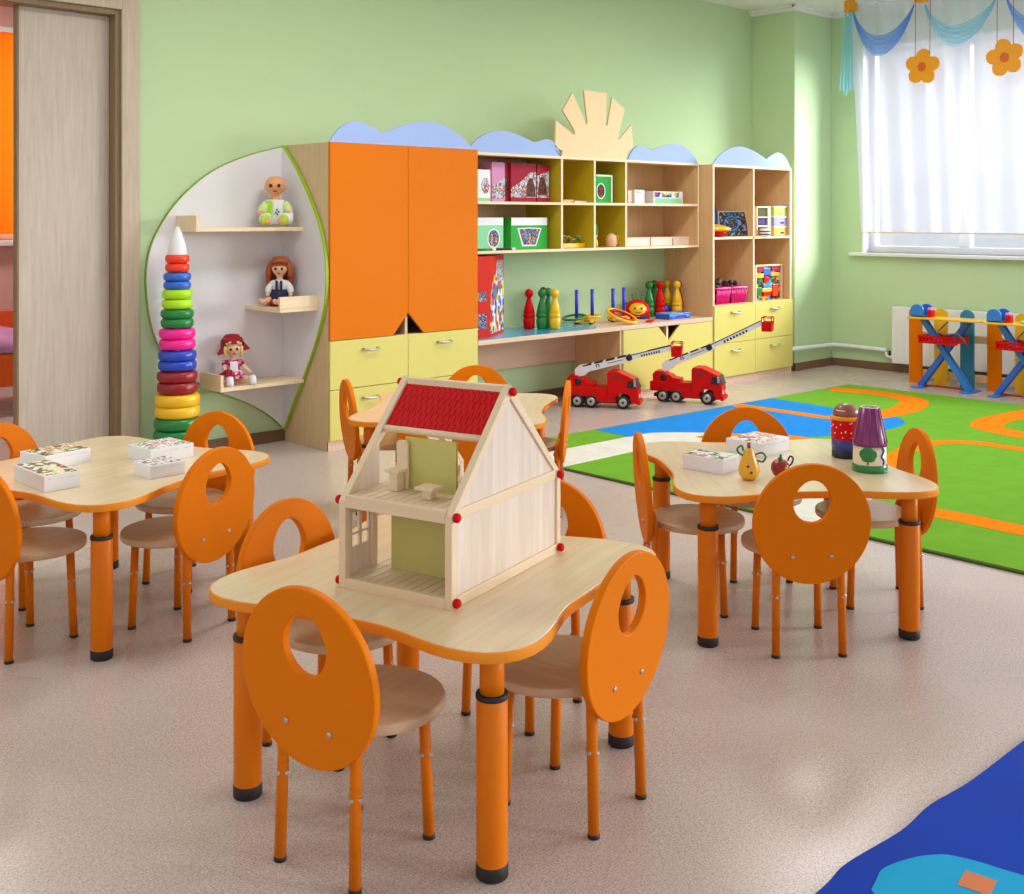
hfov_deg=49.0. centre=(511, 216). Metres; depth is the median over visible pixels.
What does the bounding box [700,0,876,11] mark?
ceiling
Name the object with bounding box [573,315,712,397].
base cabinet
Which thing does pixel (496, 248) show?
marker pen
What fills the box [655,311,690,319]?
case
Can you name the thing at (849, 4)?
rail
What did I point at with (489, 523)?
dollhouse
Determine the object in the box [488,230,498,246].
picture
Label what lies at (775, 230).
storage bin
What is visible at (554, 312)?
pin
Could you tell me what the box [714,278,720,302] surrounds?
toy pieces
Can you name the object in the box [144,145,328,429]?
corner shelf
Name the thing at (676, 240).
flat box
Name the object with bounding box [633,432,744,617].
chair
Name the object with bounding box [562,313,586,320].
ring
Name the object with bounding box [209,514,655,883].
table
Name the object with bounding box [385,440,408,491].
chair
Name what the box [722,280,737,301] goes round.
toy pieces
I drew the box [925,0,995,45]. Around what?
swag
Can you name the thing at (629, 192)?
box
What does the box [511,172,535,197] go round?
picture
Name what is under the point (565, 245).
train
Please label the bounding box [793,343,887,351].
pipe
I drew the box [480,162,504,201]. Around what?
game box
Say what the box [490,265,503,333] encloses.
picture
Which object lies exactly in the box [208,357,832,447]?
baseboard
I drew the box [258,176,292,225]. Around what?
baby doll
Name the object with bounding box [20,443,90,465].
box
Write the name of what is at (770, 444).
box
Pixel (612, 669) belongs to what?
chair
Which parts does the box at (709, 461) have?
printed lid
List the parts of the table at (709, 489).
leg, leg, leg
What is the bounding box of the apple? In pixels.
[771,454,793,475]
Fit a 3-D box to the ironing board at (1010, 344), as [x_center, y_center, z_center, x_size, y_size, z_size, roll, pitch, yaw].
[3.802,1.070,8.265,0.237,0.560,0.595,0,0,-43]
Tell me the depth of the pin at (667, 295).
9.16 m
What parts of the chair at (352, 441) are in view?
backrest, leg, leg, seat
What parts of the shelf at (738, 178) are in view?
drawer, drawer, drawer, drawer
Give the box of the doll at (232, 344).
[217,333,256,386]
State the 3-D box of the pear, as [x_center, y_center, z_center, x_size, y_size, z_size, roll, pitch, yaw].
[0.779,0.799,3.671,0.077,0.121,0.077,0,0,-43]
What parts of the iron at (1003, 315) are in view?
tank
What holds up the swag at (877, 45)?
hanging from the rail
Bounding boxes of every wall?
[0,6,12,387]
[139,0,751,439]
[752,11,830,362]
[831,17,1023,374]
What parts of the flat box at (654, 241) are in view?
lid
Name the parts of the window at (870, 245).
sill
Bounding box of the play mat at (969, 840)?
[815,741,1023,893]
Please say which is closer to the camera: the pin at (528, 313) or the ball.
the pin at (528, 313)
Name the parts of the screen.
rail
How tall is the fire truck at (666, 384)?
0.641 m
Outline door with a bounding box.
[13,5,108,447]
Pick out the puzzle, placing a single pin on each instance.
(768, 278)
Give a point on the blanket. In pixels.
(6, 333)
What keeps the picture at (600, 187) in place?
attached to the game box at (604, 183)
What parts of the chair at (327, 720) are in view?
leg, backrest, leg, seat, leg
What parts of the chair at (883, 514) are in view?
leg, leg, seat, leg, backrest, leg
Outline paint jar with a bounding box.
[760,228,769,235]
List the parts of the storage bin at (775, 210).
lid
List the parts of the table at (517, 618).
leg, leg, leg, leg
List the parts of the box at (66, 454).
printed lid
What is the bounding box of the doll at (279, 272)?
[259,256,293,304]
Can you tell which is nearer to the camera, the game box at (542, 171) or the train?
the game box at (542, 171)
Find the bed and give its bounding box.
[0,310,12,386]
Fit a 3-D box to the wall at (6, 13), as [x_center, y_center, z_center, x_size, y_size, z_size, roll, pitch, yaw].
[-4.556,-0.250,8.457,7.000,3.200,0.150,0,0,-43]
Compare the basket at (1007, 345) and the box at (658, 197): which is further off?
the box at (658, 197)
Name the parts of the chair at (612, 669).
leg, seat, leg, leg, backrest, leg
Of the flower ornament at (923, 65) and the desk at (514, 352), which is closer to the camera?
the desk at (514, 352)
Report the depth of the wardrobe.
6.72 m
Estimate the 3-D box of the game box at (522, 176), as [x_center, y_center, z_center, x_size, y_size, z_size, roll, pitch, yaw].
[0.060,-0.234,7.805,0.241,0.268,0.062,0,0,-43]
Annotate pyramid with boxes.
[153,225,199,439]
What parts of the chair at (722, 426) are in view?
leg, backrest, seat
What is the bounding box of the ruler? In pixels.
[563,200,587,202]
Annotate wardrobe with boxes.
[285,121,477,451]
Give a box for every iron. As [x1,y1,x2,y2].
[910,304,934,316]
[986,308,1012,322]
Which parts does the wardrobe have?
drawer, drawer, door, handle, handle, drawer, door, handle, drawer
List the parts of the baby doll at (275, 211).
lime panel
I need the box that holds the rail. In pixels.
[844,0,928,12]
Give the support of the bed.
on the floor
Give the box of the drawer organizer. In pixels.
[754,207,770,235]
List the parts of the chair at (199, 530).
leg, seat, leg, leg, backrest, leg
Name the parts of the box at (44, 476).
printed lid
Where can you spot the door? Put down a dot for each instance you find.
(61, 58)
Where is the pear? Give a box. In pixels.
[736,442,766,480]
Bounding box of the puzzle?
[754,264,782,300]
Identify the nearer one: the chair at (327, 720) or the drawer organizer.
the chair at (327, 720)
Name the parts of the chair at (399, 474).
seat, backrest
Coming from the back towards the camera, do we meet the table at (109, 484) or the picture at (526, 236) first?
the picture at (526, 236)
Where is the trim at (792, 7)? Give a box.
[749,4,848,18]
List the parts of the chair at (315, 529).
leg, backrest, leg, seat, leg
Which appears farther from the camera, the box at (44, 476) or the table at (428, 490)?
the box at (44, 476)
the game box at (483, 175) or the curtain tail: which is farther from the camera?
the curtain tail
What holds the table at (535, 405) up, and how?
on the floor
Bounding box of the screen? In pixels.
[909,308,1023,394]
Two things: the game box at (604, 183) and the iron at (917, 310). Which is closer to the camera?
the game box at (604, 183)
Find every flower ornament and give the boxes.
[906,0,939,82]
[986,0,1022,75]
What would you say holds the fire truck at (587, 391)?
on the floor
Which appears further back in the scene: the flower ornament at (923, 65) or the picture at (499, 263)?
the flower ornament at (923, 65)
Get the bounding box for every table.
[0,436,268,661]
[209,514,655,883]
[348,392,557,522]
[414,483,442,499]
[645,439,938,647]
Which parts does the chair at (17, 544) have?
leg, backrest, leg, seat, leg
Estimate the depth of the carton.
7.44 m
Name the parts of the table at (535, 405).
leg, leg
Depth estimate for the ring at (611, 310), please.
8.43 m
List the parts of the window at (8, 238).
sill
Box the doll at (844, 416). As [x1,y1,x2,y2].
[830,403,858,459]
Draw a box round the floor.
[0,365,1023,893]
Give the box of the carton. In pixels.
[478,254,503,338]
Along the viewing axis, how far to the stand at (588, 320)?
8.36 m
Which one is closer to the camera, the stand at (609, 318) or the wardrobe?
the wardrobe
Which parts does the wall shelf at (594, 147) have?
panel, panel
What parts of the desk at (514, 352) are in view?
modesty panel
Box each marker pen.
[478,248,495,250]
[496,248,515,249]
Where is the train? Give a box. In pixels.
[563,235,584,247]
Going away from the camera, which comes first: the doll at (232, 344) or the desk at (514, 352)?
the doll at (232, 344)
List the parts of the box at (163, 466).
printed lid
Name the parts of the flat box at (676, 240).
lid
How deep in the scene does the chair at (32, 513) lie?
3.97 m
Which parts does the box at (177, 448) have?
printed lid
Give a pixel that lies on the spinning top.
(719, 230)
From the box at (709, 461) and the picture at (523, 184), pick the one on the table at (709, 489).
the box at (709, 461)
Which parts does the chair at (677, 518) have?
backrest, leg, seat, leg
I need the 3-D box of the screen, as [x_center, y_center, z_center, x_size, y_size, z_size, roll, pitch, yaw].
[3.952,1.042,8.570,0.200,0.615,1.855,0,0,-43]
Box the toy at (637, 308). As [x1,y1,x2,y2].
[626,294,649,318]
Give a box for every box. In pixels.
[14,460,79,492]
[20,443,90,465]
[128,437,193,459]
[134,455,184,479]
[478,169,489,200]
[478,217,502,248]
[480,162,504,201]
[503,217,546,249]
[505,163,535,201]
[505,164,508,201]
[536,165,548,201]
[596,174,612,202]
[627,190,631,202]
[627,237,649,245]
[632,190,643,202]
[645,191,682,203]
[650,237,671,245]
[665,236,688,244]
[683,449,738,474]
[726,431,788,456]
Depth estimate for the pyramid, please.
6.04 m
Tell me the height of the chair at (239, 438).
0.601 m
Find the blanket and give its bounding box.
[0,326,12,352]
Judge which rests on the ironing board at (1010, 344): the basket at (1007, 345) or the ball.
the basket at (1007, 345)
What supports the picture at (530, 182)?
attached to the game box at (522, 176)
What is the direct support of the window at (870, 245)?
in the wall at (865, 290)
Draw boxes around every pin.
[523,289,534,328]
[536,289,547,328]
[545,288,551,327]
[549,289,560,328]
[644,281,653,316]
[651,280,656,314]
[654,281,664,314]
[663,280,671,310]
[672,281,681,310]
[676,280,683,310]
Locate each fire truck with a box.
[564,341,682,408]
[650,316,773,404]
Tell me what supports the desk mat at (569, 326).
on the desk at (514, 352)
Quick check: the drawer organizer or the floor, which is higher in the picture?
the drawer organizer
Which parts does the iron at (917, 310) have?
tank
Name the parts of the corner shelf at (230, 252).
panel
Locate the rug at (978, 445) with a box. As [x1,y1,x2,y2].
[549,384,1023,574]
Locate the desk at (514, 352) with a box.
[478,323,620,369]
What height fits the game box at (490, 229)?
0.222 m
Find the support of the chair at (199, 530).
on the floor
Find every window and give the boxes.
[0,234,12,245]
[849,233,1023,260]
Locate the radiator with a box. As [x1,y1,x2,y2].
[885,306,1017,374]
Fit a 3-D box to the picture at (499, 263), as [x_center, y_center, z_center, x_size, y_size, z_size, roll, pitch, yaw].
[-0.085,0.368,7.665,0.003,0.140,0.193,0,0,14]
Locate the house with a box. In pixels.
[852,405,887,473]
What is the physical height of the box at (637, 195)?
0.105 m
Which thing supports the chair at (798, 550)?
on the floor
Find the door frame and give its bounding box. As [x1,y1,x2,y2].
[0,0,138,436]
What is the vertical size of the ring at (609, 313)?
0.113 m
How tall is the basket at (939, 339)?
0.065 m
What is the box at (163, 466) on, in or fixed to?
on the table at (109, 484)
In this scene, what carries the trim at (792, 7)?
attached to the wall at (865, 290)
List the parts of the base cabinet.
door, door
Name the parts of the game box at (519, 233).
frame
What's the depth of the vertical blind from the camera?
8.85 m
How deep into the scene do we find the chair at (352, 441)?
5.15 m
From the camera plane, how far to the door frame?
6.09 m
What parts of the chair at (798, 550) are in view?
seat, leg, leg, backrest, leg, leg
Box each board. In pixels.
[717,211,748,236]
[907,316,986,393]
[983,321,1023,397]
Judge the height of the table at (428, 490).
0.029 m
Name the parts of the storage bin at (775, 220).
lid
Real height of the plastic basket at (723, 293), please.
0.137 m
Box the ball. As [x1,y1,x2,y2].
[664,304,670,311]
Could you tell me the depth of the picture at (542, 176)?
7.91 m
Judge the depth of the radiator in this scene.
9.34 m
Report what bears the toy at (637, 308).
on the countertop
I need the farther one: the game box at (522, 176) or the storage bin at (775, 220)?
the storage bin at (775, 220)
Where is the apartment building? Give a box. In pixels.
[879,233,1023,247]
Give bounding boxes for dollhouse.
[335,375,563,610]
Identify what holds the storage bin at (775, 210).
on the storage bin at (775, 220)
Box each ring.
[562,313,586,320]
[578,314,601,317]
[606,308,637,323]
[610,309,633,320]
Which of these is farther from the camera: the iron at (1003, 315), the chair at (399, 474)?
the iron at (1003, 315)
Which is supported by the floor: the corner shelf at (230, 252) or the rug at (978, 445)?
the rug at (978, 445)
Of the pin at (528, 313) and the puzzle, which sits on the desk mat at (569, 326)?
the pin at (528, 313)
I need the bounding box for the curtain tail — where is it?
[839,9,853,95]
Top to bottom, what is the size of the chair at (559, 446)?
0.601 m
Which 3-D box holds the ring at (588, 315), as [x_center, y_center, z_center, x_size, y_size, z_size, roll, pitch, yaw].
[0.590,0.750,8.458,0.182,0.021,0.182,0,0,-43]
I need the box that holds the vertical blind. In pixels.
[0,26,12,233]
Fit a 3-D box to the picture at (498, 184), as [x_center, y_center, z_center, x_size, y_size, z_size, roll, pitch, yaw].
[-0.092,-0.194,7.620,0.118,0.145,0.001,0,0,-43]
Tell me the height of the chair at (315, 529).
0.601 m
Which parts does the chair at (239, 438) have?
leg, seat, leg, backrest, leg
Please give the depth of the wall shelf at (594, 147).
8.29 m
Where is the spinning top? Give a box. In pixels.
[714,224,730,236]
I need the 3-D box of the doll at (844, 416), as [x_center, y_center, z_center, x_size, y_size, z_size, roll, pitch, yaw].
[1.196,0.764,4.021,0.109,0.192,0.109,0,0,-43]
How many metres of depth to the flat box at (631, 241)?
8.63 m
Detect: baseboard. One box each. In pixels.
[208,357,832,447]
[832,357,1007,377]
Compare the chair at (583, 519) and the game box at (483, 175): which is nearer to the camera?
the chair at (583, 519)
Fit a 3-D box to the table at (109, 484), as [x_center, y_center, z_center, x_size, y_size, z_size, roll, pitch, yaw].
[-1.401,1.105,3.877,0.853,0.490,0.853,0,0,27]
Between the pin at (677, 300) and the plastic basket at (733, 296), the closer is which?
the pin at (677, 300)
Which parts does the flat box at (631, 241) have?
lid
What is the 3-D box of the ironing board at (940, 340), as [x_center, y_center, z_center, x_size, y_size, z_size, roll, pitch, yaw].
[3.394,1.070,8.726,0.237,0.560,0.595,0,0,-43]
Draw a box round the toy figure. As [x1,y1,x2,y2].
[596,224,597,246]
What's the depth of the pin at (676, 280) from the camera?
9.10 m
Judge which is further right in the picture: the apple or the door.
the apple
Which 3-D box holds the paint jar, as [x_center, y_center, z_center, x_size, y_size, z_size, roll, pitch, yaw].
[2.128,0.133,9.444,0.087,0.066,0.087,0,0,-43]
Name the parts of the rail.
rail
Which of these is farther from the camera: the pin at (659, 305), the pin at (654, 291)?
the pin at (654, 291)
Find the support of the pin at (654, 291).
on the countertop
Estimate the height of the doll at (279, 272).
0.281 m
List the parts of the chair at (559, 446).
seat, leg, leg, backrest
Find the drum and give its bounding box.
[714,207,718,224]
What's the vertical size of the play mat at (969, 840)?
0.014 m
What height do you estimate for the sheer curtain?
1.966 m
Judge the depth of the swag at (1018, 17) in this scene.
8.55 m
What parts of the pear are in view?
lacing cord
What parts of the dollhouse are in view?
knob, panel, post, cross rail, cross rail, gable frame, eave rod, knob, knob, gable frame, panel, knob, knob, knob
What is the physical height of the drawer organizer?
0.250 m
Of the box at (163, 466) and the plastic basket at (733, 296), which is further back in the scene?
the plastic basket at (733, 296)
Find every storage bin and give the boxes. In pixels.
[756,206,786,215]
[771,216,786,225]
[771,226,786,235]
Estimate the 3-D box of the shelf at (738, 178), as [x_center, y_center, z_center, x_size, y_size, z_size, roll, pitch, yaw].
[1.853,0.389,9.475,1.122,1.922,0.534,0,0,-43]
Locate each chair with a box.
[0,423,81,610]
[0,476,86,664]
[120,446,254,642]
[135,411,254,592]
[236,498,396,771]
[243,585,445,893]
[339,379,397,514]
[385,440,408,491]
[396,433,477,472]
[448,365,506,384]
[461,480,605,735]
[504,550,668,840]
[540,380,570,517]
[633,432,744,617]
[701,407,801,582]
[741,463,870,658]
[815,428,937,609]
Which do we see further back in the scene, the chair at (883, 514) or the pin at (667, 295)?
the pin at (667, 295)
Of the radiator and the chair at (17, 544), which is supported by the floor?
the chair at (17, 544)
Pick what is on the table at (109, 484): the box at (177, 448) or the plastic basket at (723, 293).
the box at (177, 448)
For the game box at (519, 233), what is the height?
0.222 m
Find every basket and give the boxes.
[714,286,730,304]
[720,285,747,302]
[918,333,968,345]
[995,340,1023,351]
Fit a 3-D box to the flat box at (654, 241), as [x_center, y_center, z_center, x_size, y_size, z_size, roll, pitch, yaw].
[1.122,0.195,8.878,0.264,0.066,0.164,0,0,-43]
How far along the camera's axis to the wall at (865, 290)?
9.97 m
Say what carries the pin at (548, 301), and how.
on the desk mat at (569, 326)
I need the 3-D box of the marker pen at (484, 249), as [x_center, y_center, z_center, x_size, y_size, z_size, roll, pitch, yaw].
[-0.168,0.220,7.466,0.155,0.016,0.017,0,0,-43]
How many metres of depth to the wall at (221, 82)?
7.63 m
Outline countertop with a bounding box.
[580,315,712,330]
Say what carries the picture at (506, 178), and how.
attached to the game box at (506, 165)
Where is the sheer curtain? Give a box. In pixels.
[852,0,1023,234]
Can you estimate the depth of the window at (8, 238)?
8.90 m
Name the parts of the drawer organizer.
drawer, drawer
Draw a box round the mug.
[606,233,618,246]
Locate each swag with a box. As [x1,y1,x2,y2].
[853,4,913,55]
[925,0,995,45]
[1006,0,1023,34]
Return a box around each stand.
[573,289,595,323]
[607,287,629,321]
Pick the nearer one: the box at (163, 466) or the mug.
the box at (163, 466)
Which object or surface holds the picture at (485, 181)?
on the game box at (483, 175)
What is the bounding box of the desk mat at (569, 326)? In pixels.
[478,322,596,340]
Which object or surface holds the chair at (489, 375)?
on the floor
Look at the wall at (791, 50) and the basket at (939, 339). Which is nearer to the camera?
the basket at (939, 339)
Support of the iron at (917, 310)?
on the ironing board at (940, 340)
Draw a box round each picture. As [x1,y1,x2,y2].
[478,292,486,329]
[482,178,488,193]
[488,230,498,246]
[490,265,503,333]
[492,178,504,198]
[496,260,502,280]
[505,177,507,195]
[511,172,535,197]
[519,229,539,244]
[526,178,535,196]
[537,171,548,197]
[538,177,546,195]
[597,184,604,197]
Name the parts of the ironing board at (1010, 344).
leg, leg, leg, leg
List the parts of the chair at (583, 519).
leg, leg, leg, backrest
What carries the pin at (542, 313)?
on the desk mat at (569, 326)
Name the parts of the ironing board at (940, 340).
leg, leg, leg, leg, cord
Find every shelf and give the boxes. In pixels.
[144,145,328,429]
[470,90,698,253]
[665,147,792,383]
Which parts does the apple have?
lacing cord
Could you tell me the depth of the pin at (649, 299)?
8.92 m
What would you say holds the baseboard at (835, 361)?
attached to the wall at (865, 290)
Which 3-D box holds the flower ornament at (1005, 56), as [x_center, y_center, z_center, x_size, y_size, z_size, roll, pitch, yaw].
[3.765,-1.450,8.589,0.031,0.741,0.280,0,0,-43]
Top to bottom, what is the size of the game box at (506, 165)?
0.262 m
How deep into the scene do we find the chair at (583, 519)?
3.12 m
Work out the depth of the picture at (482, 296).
7.35 m
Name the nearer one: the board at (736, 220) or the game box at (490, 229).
the game box at (490, 229)
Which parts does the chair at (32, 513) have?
backrest, leg, seat, leg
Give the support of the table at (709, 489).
on the floor
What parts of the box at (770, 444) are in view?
printed lid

